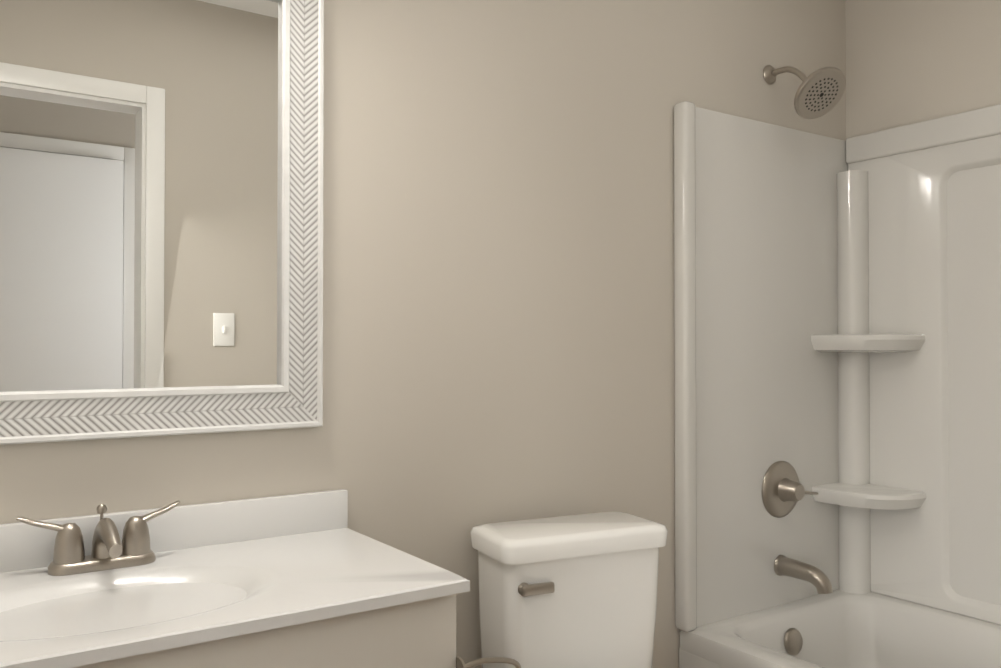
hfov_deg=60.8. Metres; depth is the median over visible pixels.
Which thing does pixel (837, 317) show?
shower
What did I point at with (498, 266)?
wall
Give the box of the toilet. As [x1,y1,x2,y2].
[470,512,667,667]
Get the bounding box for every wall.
[0,0,845,667]
[845,0,1000,138]
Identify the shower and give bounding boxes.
[674,65,1000,667]
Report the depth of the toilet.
1.79 m
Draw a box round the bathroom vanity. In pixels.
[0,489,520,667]
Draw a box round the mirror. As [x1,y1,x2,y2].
[0,0,323,444]
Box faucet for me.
[16,500,180,575]
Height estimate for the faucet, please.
0.101 m
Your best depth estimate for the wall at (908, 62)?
2.54 m
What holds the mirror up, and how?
attached to the wall at (498, 266)
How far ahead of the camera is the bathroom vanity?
1.33 m

